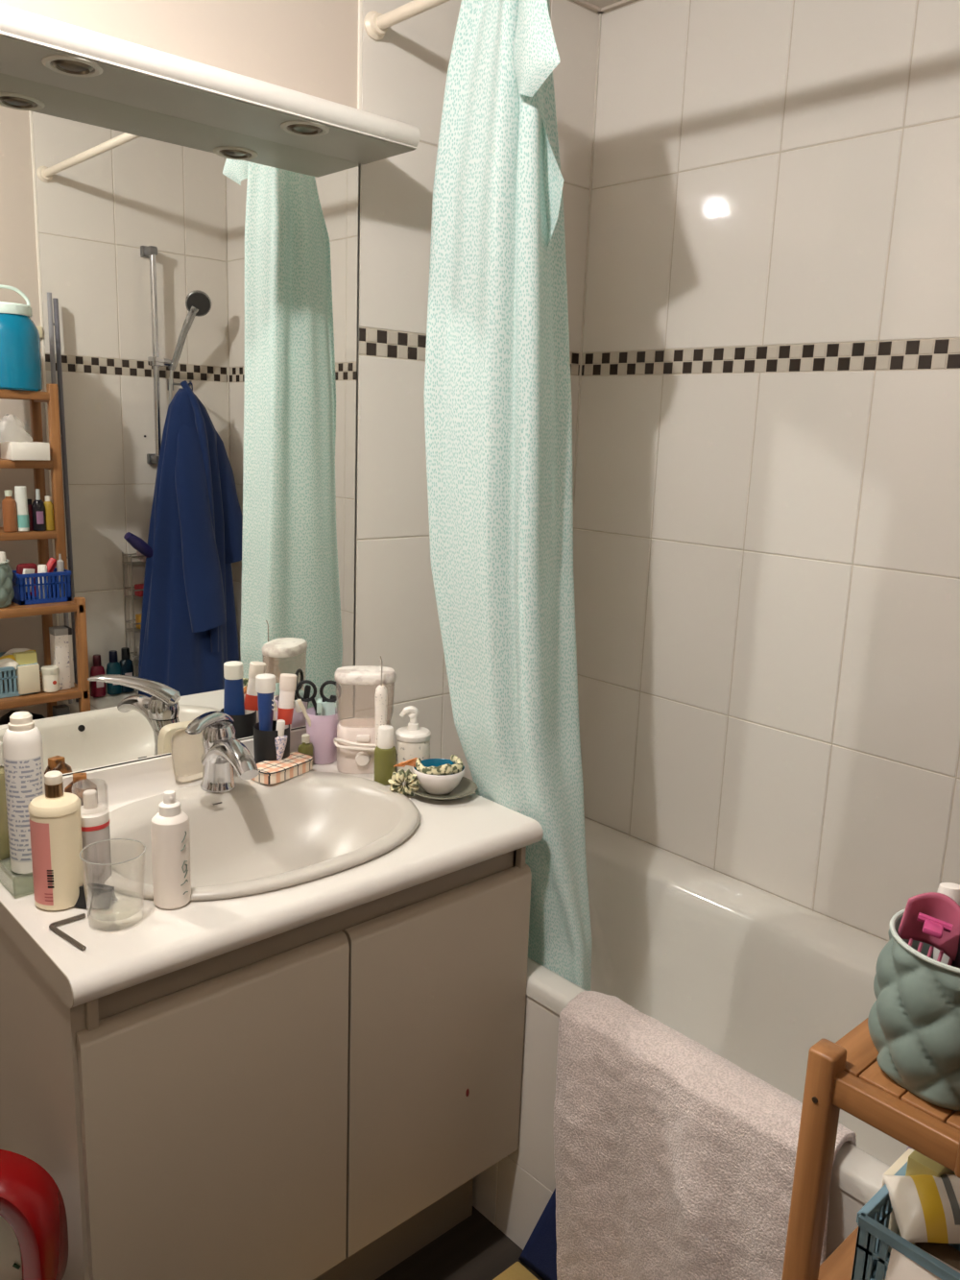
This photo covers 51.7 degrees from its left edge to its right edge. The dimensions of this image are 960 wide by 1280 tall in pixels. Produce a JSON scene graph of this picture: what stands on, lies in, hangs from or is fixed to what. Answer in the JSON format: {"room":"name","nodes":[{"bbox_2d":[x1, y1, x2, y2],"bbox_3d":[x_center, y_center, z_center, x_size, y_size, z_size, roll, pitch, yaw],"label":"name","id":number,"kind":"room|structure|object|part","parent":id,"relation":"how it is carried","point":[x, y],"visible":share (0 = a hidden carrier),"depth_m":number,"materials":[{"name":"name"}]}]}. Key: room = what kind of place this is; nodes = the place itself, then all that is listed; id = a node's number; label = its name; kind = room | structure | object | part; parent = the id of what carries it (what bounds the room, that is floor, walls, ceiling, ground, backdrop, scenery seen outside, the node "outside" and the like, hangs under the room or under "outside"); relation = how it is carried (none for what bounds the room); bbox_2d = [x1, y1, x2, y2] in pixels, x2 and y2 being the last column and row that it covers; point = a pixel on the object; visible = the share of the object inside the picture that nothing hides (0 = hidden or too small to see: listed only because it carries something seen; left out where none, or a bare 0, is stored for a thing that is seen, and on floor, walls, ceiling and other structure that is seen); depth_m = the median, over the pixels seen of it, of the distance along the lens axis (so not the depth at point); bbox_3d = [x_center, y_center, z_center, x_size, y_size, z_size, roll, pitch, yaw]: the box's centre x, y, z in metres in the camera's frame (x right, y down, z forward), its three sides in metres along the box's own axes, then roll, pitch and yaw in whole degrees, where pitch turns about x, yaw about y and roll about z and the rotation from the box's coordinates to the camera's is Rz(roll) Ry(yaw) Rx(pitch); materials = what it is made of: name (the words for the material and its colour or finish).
{"room":"bathroom","nodes":[
{"label":"bathroom","id":0,"kind":"room"},
{"bbox_2d":[0,0,599,793],"bbox_3d":[-0.878,-0.052,1.546,2.950,2.484,0.050,-9,16,-42],"label":"wall","id":1,"kind":"structure","parent":0,"point":[404,72],"depth_m":2.02,"materials":[{"name":"beige tile"}]},
{"bbox_2d":[0,72,360,775],"bbox_3d":[-0.554,-0.328,1.747,0.818,1.108,0.005,-9,16,-42],"label":"wall mirror","id":2,"kind":"object","parent":1,"relation":"attached to","point":[179,300],"visible":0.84,"depth_m":1.74,"materials":[{"name":"clear glass"}]},
{"bbox_2d":[0,3,419,164],"bbox_3d":[-0.478,-0.871,1.562,0.848,0.046,0.171,-9,16,-42],"label":"light canopy","id":3,"kind":"object","parent":1,"relation":"attached to","point":[34,47],"visible":1,"depth_m":1.54,"materials":[{"name":"white plastic"}]},
{"bbox_2d":[352,0,362,718],"bbox_3d":[-0.263,-0.140,2.069,0.007,2.484,0.007,-9,16,-42],"label":"trim","id":4,"kind":"structure","parent":1,"relation":"attached to","point":[360,2],"depth_m":1.94,"materials":[{"name":"white"}]},
{"bbox_2d":[375,1206,544,1279],"bbox_3d":[0.070,1.437,0.783,3.000,0.040,2.953,-9,16,-42],"label":"floor","id":5,"kind":"structure","parent":0,"point":[474,1248],"depth_m":1.89,"materials":[{"name":"tile"}]},
{"bbox_2d":[0,845,531,1279],"bbox_3d":[-0.405,0.764,1.767,0.802,0.832,0.558,-9,16,-42],"label":"vanity cabinet","id":6,"kind":"object","parent":5,"relation":"on","point":[325,1098],"visible":0.67,"depth_m":1.48,"materials":[{"name":"beige"}]},
{"bbox_3d":[-0.364,0.750,1.429,0.404,0.578,0.020,-9,16,-42],"label":"door","id":7,"kind":"part","parent":6,"relation":"part of","materials":[{"name":"beige laminate"}]},
{"bbox_2d":[0,717,543,1008],"bbox_3d":[-0.381,0.311,1.670,0.819,0.097,0.566,-9,16,-42],"label":"countertop","id":8,"kind":"structure","parent":6,"relation":"on","point":[450,835],"depth_m":1.41,"materials":[{"name":"white laminate"}]},
{"bbox_2d":[27,770,84,911],"bbox_3d":[-0.589,0.275,1.376,0.067,0.191,0.067,-9,16,-42],"label":"bottle","id":9,"kind":"object","parent":8,"relation":"on","point":[55,815],"visible":1,"depth_m":1.35,"materials":[{"name":"beige plastic"}]},
{"bbox_2d":[48,913,86,950],"bbox_3d":[-0.530,0.387,1.307,0.049,0.005,0.090,-9,16,-42],"label":"key","id":10,"kind":"object","parent":8,"relation":"on","point":[54,925],"visible":1,"depth_m":1.31,"materials":[{"name":"grey metal"}]},
{"bbox_2d":[64,772,97,805],"bbox_3d":[-0.683,0.264,1.694,0.052,0.071,0.058,-3,13,-22],"label":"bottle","id":11,"kind":"object","parent":8,"relation":"on","point":[80,780],"visible":0.4,"depth_m":1.68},
{"bbox_2d":[72,781,111,884],"bbox_3d":[-0.563,0.281,1.436,0.050,0.155,0.050,-9,16,-42],"label":"bottle","id":12,"kind":"object","parent":8,"relation":"on","point":[94,816],"visible":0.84,"depth_m":1.42,"materials":[{"name":"grey plastic"}]},
{"bbox_2d":[73,882,118,909],"bbox_3d":[-0.544,0.357,1.390,0.060,0.027,0.038,4,12,7],"label":"hair clip","id":13,"kind":"object","parent":8,"relation":"on","point":[100,895],"visible":0.88,"depth_m":1.38,"materials":[{"name":"black plastic"}]},
{"bbox_2d":[79,843,145,931],"bbox_3d":[-0.495,0.332,1.340,0.084,0.100,0.084,-9,16,-42],"label":"drinking glass","id":14,"kind":"object","parent":8,"relation":"on","point":[144,853],"visible":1,"depth_m":1.33,"materials":[{"name":"glass"}]},
{"bbox_2d":[150,790,191,909],"bbox_3d":[-0.433,0.291,1.388,0.052,0.166,0.053,-9,16,-42],"label":"spray bottle","id":15,"kind":"object","parent":8,"relation":"on","point":[170,831],"visible":1,"depth_m":1.37,"materials":[{"name":"beige plastic"}]},
{"bbox_2d":[170,727,203,782],"bbox_3d":[-0.541,0.211,1.863,0.024,0.101,0.094,12,16,40],"label":"soap dish","id":16,"kind":"object","parent":8,"relation":"on","point":[186,750],"visible":0.52,"depth_m":1.86,"materials":[{"name":"beige plastic"}]},
{"bbox_2d":[185,710,259,792],"bbox_3d":[-0.457,0.203,1.748,0.119,0.162,0.191,-1,13,-16],"label":"tap","id":17,"kind":"object","parent":8,"relation":"on","point":[223,754],"visible":1,"depth_m":1.76,"materials":[{"name":"silver metal"}]},
{"bbox_3d":[-0.470,0.152,1.726,0.052,0.054,0.183,1,12,-4],"label":"lever","id":18,"kind":"part","parent":17,"relation":"part of","materials":[{"name":"silver metal"}]},
{"bbox_3d":[-0.443,0.213,1.748,0.054,0.081,0.184,-5,14,-32],"label":"spout","id":19,"kind":"part","parent":17,"relation":"part of","materials":[{"name":"silver metal"}]},
{"bbox_2d":[104,771,420,901],"bbox_3d":[-0.381,0.384,1.681,0.574,0.160,0.452,-9,16,-42],"label":"washbasin","id":20,"kind":"object","parent":8,"relation":"in","point":[253,837],"visible":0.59,"depth_m":1.78,"materials":[{"name":"beige ceramic"}]},
{"bbox_2d":[250,751,313,784],"bbox_3d":[-0.380,0.244,1.896,0.068,0.023,0.128,10,14,32],"label":"box","id":21,"kind":"object","parent":20,"relation":"on","point":[271,772],"visible":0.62,"depth_m":1.87,"materials":[{"name":"metal"}]},
{"bbox_3d":[-0.379,0.236,1.894,0.066,0.006,0.126,10,14,32],"label":"lid","id":22,"kind":"part","parent":21,"relation":"part of","materials":[{"name":"paper"}]},
{"bbox_2d":[253,720,290,763],"bbox_3d":[-0.405,0.213,1.928,0.071,0.096,0.071,-9,16,-42],"label":"toothbrush cup","id":23,"kind":"object","parent":8,"relation":"on","point":[264,741],"visible":0.42,"depth_m":1.90,"materials":[{"name":"black plastic"}]},
{"bbox_2d":[255,673,275,730],"bbox_3d":[-0.413,0.162,1.912,0.038,0.192,0.038,-4,14,-28],"label":"toothpaste tube","id":24,"kind":"object","parent":23,"relation":"in","point":[265,683],"visible":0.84,"depth_m":1.89,"materials":[{"name":"blue plastic"}]},
{"bbox_2d":[274,719,287,760],"bbox_3d":[-0.387,0.207,1.905,0.030,0.111,0.025,5,12,15],"label":"toothpaste tube","id":25,"kind":"object","parent":23,"relation":"in","point":[281,739],"visible":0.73,"depth_m":1.89,"materials":[{"name":"white plastic"}]},
{"bbox_2d":[277,673,297,733],"bbox_3d":[-0.379,0.161,1.939,0.034,0.190,0.056,3,12,4],"label":"toothpaste tube","id":26,"kind":"object","parent":23,"relation":"in","point":[287,681],"visible":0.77,"depth_m":1.92,"materials":[{"name":"beige plastic"}]},
{"bbox_2d":[297,733,313,766],"bbox_3d":[-0.348,0.220,1.975,0.028,0.066,0.040,6,13,18],"label":"bottle","id":27,"kind":"object","parent":8,"relation":"on","point":[306,747],"visible":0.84,"depth_m":1.96,"materials":[{"name":"green plastic"}]},
{"bbox_2d":[305,706,339,764],"bbox_3d":[-0.321,0.194,2.011,0.069,0.104,0.069,-9,16,-42],"label":"cup","id":28,"kind":"object","parent":8,"relation":"on","point":[323,730],"visible":0.83,"depth_m":1.99,"materials":[{"name":"purple plastic"}]},
{"bbox_2d":[293,699,311,726],"bbox_3d":[-0.339,0.179,1.988,0.087,0.137,0.018,-9,16,-43],"label":"toothbrush","id":29,"kind":"object","parent":28,"relation":"in","point":[299,706],"visible":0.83,"depth_m":1.96,"materials":[{"name":"beige plastic"}]},
{"bbox_2d":[294,679,341,715],"bbox_3d":[-0.329,0.158,2.015,0.093,0.158,0.008,1,12,-5],"label":"scissors","id":30,"kind":"object","parent":28,"relation":"in","point":[312,698],"visible":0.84,"depth_m":2.00,"materials":[{"name":"black plastic"}]},
{"bbox_2d":[316,698,322,715],"bbox_3d":[-0.323,0.181,1.988,0.012,0.132,0.039,0,12,-8],"label":"toothbrush","id":31,"kind":"object","parent":28,"relation":"in","point":[320,701],"visible":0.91,"depth_m":1.96,"materials":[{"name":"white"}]},
{"bbox_2d":[321,701,335,715],"bbox_3d":[-0.311,0.185,2.008,0.034,0.119,0.054,1,12,-5],"label":"tube","id":32,"kind":"object","parent":28,"relation":"in","point":[328,708],"visible":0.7,"depth_m":2.00,"materials":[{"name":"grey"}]},
{"bbox_2d":[333,655,396,773],"bbox_3d":[-0.227,0.140,1.947,0.121,0.243,0.105,1,12,-8],"label":"water flosser","id":33,"kind":"object","parent":8,"relation":"on","point":[355,742],"visible":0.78,"depth_m":1.93,"materials":[{"name":"beige plastic"}]},
{"bbox_3d":[-0.227,0.120,1.955,0.116,0.092,0.078,1,12,-8],"label":"water tank","id":34,"kind":"part","parent":33,"relation":"part of","materials":[{"name":"plastic"}]},
{"bbox_3d":[-0.225,0.068,1.944,0.120,0.022,0.081,1,12,-8],"label":"lid","id":35,"kind":"part","parent":33,"relation":"part of","materials":[{"name":"plastic"}]},
{"bbox_3d":[-0.191,0.149,1.912,0.025,0.124,0.025,1,12,-8],"label":"handle","id":36,"kind":"part","parent":33,"relation":"part of","materials":[{"name":"white plastic"}]},
{"bbox_2d":[373,724,396,784],"bbox_3d":[-0.182,0.220,1.902,0.043,0.110,0.043,-9,16,-42],"label":"bottle","id":37,"kind":"object","parent":8,"relation":"on","point":[385,752],"visible":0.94,"depth_m":1.89,"materials":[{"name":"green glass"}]},
{"bbox_2d":[387,768,420,796],"bbox_3d":[-0.140,0.265,1.833,0.060,0.056,0.032,2,12,-1],"label":"scrunchie","id":38,"kind":"object","parent":8,"relation":"on","point":[412,784],"visible":0.99,"depth_m":1.82,"materials":[{"name":"fabric"}]},
{"bbox_2d":[395,705,431,783],"bbox_3d":[-0.130,0.199,1.919,0.069,0.148,0.069,-9,16,-42],"label":"soap dispenser","id":39,"kind":"object","parent":8,"relation":"on","point":[413,740],"visible":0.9,"depth_m":1.90,"materials":[{"name":"white plastic"}]},
{"bbox_3d":[-0.136,0.140,1.905,0.038,0.028,0.015,-1,12,-12],"label":"pump spout","id":40,"kind":"part","parent":39,"relation":"part of","materials":[{"name":"white plastic"}]},
{"bbox_3d":[-0.129,0.167,1.912,0.069,0.044,0.069,-9,16,-42],"label":"screw lid","id":41,"kind":"part","parent":39,"relation":"part of","materials":[{"name":"white plastic"}]},
{"bbox_2d":[410,776,477,800],"bbox_3d":[-0.071,0.281,1.860,0.131,0.016,0.131,-9,16,-42],"label":"saucer","id":42,"kind":"object","parent":8,"relation":"on","point":[467,786],"visible":0.54,"depth_m":1.85,"materials":[{"name":"grey ceramic"}]},
{"bbox_2d":[412,758,464,795],"bbox_3d":[-0.077,0.260,1.854,0.097,0.046,0.097,-9,16,-42],"label":"bowl","id":43,"kind":"object","parent":42,"relation":"on","point":[434,784],"visible":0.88,"depth_m":1.82,"materials":[{"name":"white ceramic"}]},
{"bbox_2d":[393,757,417,767],"bbox_3d":[-0.138,0.229,1.849,0.045,0.020,0.007,2,12,-1],"label":"ribbon","id":44,"kind":"object","parent":43,"relation":"on","point":[413,760],"visible":0.97,"depth_m":1.85,"materials":[{"name":"orange fabric"}]},
{"bbox_2d":[415,754,463,775],"bbox_3d":[-0.072,0.234,1.839,0.091,0.028,0.070,-3,13,-23],"label":"headband","id":45,"kind":"object","parent":43,"relation":"in","point":[446,769],"visible":0.99,"depth_m":1.81,"materials":[{"name":"fabric"}]},
{"bbox_3d":[-0.701,0.327,1.493,0.072,0.032,0.210,-9,16,-42],"label":"tray","id":46,"kind":"object","parent":8,"relation":"on","visible":0},
{"bbox_2d":[0,740,9,859],"bbox_3d":[-0.739,0.242,1.506,0.048,0.180,0.048,-9,16,-42],"label":"bottle","id":47,"kind":"object","parent":46,"relation":"in","point":[4,830],"visible":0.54,"depth_m":1.50,"materials":[{"name":"beige plastic"}]},
{"bbox_2d":[2,711,45,874],"bbox_3d":[-0.670,0.224,1.459,0.052,0.240,0.052,-9,16,-42],"label":"aerosol can","id":48,"kind":"object","parent":46,"relation":"on","point":[22,740],"visible":0.88,"depth_m":1.44,"materials":[{"name":"white metal"}]},
{"bbox_2d":[3,755,43,862],"bbox_3d":[-0.668,0.248,1.448,0.051,0.158,0.019,0,12,-11],"label":"print","id":49,"kind":"object","parent":48,"relation":"attached to","point":[23,774],"depth_m":1.44},
{"bbox_3d":[-0.229,0.430,1.513,0.764,0.062,0.030,-9,16,-42],"label":"finger rail","id":50,"kind":"part","parent":6,"relation":"part of","materials":[{"name":"brown"}]},
{"bbox_3d":[-0.068,0.705,1.695,0.388,0.578,0.020,-9,16,-42],"label":"door","id":51,"kind":"part","parent":6,"relation":"part of","materials":[{"name":"beige laminate"}]},
{"bbox_2d":[492,1261,538,1279],"bbox_3d":[0.004,1.237,1.583,0.500,0.012,0.350,-9,16,-42],"label":"floor mat","id":52,"kind":"object","parent":5,"relation":"on","point":[516,1271],"visible":1,"depth_m":1.84,"materials":[{"name":"yellow fabric"}]},
{"bbox_2d":[472,818,907,1259],"bbox_3d":[0.536,0.914,1.855,0.666,0.572,1.752,-9,16,-42],"label":"bathtub","id":53,"kind":"object","parent":5,"relation":"on","point":[757,978],"visible":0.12,"depth_m":2.06,"materials":[{"name":"white ceramic"}]},
{"bbox_2d":[518,1188,557,1279],"bbox_3d":[0.235,0.972,1.676,0.030,0.490,0.436,-9,16,-42],"label":"towel","id":54,"kind":"object","parent":53,"relation":"hanging from","point":[540,1252],"visible":0.09,"depth_m":1.82,"materials":[{"name":"blue fabric"}]},
{"bbox_3d":[0.301,0.967,1.647,0.024,0.536,1.751,-9,16,-42],"label":"panel","id":55,"kind":"part","parent":53,"relation":"part of","materials":[{"name":"beige tile"}]},
{"bbox_2d":[554,990,856,1279],"bbox_3d":[0.342,0.912,1.576,0.168,0.525,0.560,-9,16,-42],"label":"bath mat","id":56,"kind":"object","parent":53,"relation":"on","point":[674,1160],"visible":0.9,"depth_m":1.56,"materials":[{"name":"beige fabric"}]},
{"bbox_2d":[781,1016,959,1279],"bbox_3d":[0.526,0.564,0.947,0.344,1.632,0.316,-9,16,-42],"label":"shelf","id":57,"kind":"object","parent":5,"relation":"on","point":[846,1074],"visible":0.6,"depth_m":0.91,"materials":[{"name":"brown wood"}]},
{"bbox_3d":[0.301,0.864,1.012,0.028,1.002,0.026,-9,16,-42],"label":"post","id":58,"kind":"part","parent":57,"relation":"part of","materials":[{"name":"brown wood"}]},
{"bbox_3d":[0.415,0.432,0.812,0.018,0.028,0.313,-9,16,-42],"label":"rail","id":59,"kind":"part","parent":57,"relation":"part of","materials":[{"name":"brown wood"}]},
{"bbox_2d":[851,1161,959,1279],"bbox_3d":[0.485,0.617,0.949,0.136,0.092,0.206,-9,16,-42],"label":"plastic crate","id":60,"kind":"object","parent":57,"relation":"on","point":[872,1256],"visible":0.47,"depth_m":0.96,"materials":[{"name":"blue plastic"}]},
{"bbox_2d":[881,1148,914,1253],"bbox_3d":[0.446,0.593,1.046,0.060,0.085,0.024,-9,16,-42],"label":"carton","id":61,"kind":"object","parent":60,"relation":"in","point":[893,1225],"visible":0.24,"depth_m":1.03,"materials":[{"name":"beige cardboard"}]},
{"bbox_2d":[885,1247,959,1279],"bbox_3d":[0.441,0.627,0.911,0.130,0.079,0.044,13,16,42],"label":"carton","id":62,"kind":"object","parent":60,"relation":"in","point":[901,1267],"visible":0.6,"depth_m":0.93,"materials":[{"name":"beige"}]},
{"bbox_2d":[882,1173,959,1243],"bbox_3d":[0.485,0.559,0.973,0.152,0.056,0.076,4,12,7],"label":"pouch","id":63,"kind":"object","parent":62,"relation":"on","point":[926,1207],"visible":0.98,"depth_m":0.96,"materials":[{"name":"beige"}]},
{"bbox_2d":[899,1150,955,1244],"bbox_3d":[0.465,0.581,1.026,0.060,0.118,0.032,-9,16,-42],"label":"carton","id":64,"kind":"object","parent":60,"relation":"in","point":[918,1163],"visible":0.23,"depth_m":1.00,"materials":[{"name":"yellow cardboard"}]},
{"bbox_2d":[914,1242,959,1270],"bbox_3d":[0.474,0.627,0.927,0.039,0.071,0.140,-9,16,-42],"label":"pouch","id":65,"kind":"object","parent":60,"relation":"in","point":[945,1252],"visible":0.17,"depth_m":0.95,"materials":[{"name":"brown"}]},
{"bbox_2d":[868,909,959,1110],"bbox_3d":[0.431,0.330,0.892,0.143,0.133,0.144,8,13,25],"label":"basket","id":66,"kind":"object","parent":57,"relation":"on","point":[914,1019],"visible":0.88,"depth_m":0.85,"materials":[{"name":"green fabric"}]},
{"bbox_2d":[897,892,959,966],"bbox_3d":[0.402,0.267,0.889,0.042,0.076,0.050,-5,14,-31],"label":"hair clip","id":67,"kind":"object","parent":66,"relation":"in","point":[931,918],"visible":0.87,"depth_m":0.89,"materials":[{"name":"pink plastic"}]},
{"bbox_2d":[933,882,959,964],"bbox_3d":[0.438,0.302,0.927,0.025,0.148,0.042,-1,12,-13],"label":"tube","id":68,"kind":"object","parent":66,"relation":"in","point":[953,890],"visible":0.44,"depth_m":0.92,"materials":[{"name":"white plastic"}]},
{"bbox_2d":[951,934,959,968],"bbox_3d":[0.441,0.313,0.880,0.041,0.145,0.044,2,12,0],"label":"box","id":69,"kind":"object","parent":66,"relation":"in","point":[955,963],"visible":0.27,"depth_m":0.88,"materials":[{"name":"black"}]},
{"bbox_3d":[0.423,0.114,0.749,0.028,0.677,0.026,-9,16,-42],"label":"post","id":70,"kind":"part","parent":57,"relation":"part of","materials":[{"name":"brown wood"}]},
{"bbox_3d":[-0.718,1.073,1.327,0.260,0.387,0.320,-9,16,-42],"label":"step stool","id":71,"kind":"object","parent":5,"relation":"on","visible":0},
{"bbox_2d":[0,1149,68,1279],"bbox_3d":[-0.655,0.768,1.261,0.240,0.240,0.066,3,12,2],"label":"seat","id":72,"kind":"object","parent":71,"relation":"on","point":[34,1232],"visible":1,"depth_m":1.24,"materials":[{"name":"red plastic"}]},
{"bbox_2d":[584,0,622,7],"bbox_3d":[0.163,-1.030,0.258,3.000,0.040,2.953,-9,16,-42],"label":"ceiling","id":73,"kind":"structure","parent":0,"point":[599,3],"depth_m":2.20,"materials":[{"name":"beige paint"}]},
{"bbox_2d":[573,0,959,941],"bbox_3d":[0.833,-0.061,1.891,0.040,2.484,1.753,-9,16,-42],"label":"wall","id":74,"kind":"structure","parent":0,"point":[766,519],"depth_m":2.04,"materials":[{"name":"beige tile"}]},
{"bbox_2d":[572,13,602,516],"bbox_3d":[0.238,-0.459,2.454,0.005,1.984,0.005,-9,16,-42],"label":"trim","id":75,"kind":"structure","parent":74,"relation":"attached to","point":[600,14],"depth_m":2.35,"materials":[{"name":"beige"}]},
{"bbox_2d":[571,0,638,13],"bbox_3d":[0.620,-1.232,1.401,0.660,0.006,1.753,-9,16,-42],"label":"trim","id":76,"kind":"structure","parent":74,"relation":"attached to","point":[584,3],"depth_m":2.21,"materials":[{"name":"beige paint"}]},
{"bbox_3d":[1.178,0.138,1.015,0.660,2.484,0.040,-9,16,-42],"label":"wall","id":77,"kind":"structure","parent":0,"visible":0},
{"bbox_2d":[363,0,450,40],"bbox_3d":[0.390,-1.005,1.242,0.048,0.048,1.752,-9,16,-42],"label":"shower curtain rod","id":78,"kind":"object","parent":77,"relation":"attached to","point":[376,24],"visible":1,"depth_m":1.82,"materials":[{"name":"beige metal"}]},
{"bbox_3d":[0.390,-1.005,1.242,0.023,0.023,1.749,-9,16,-42],"label":"rod","id":79,"kind":"part","parent":78,"relation":"part of","materials":[{"name":"beige metal"}]},
{"bbox_2d":[423,0,591,990],"bbox_3d":[0.103,-0.212,1.787,0.382,1.828,0.229,13,16,41],"label":"shower curtain","id":80,"kind":"object","parent":78,"relation":"hanging from","point":[497,392],"visible":0.91,"depth_m":1.73,"materials":[{"name":"fabric"}]}
]}

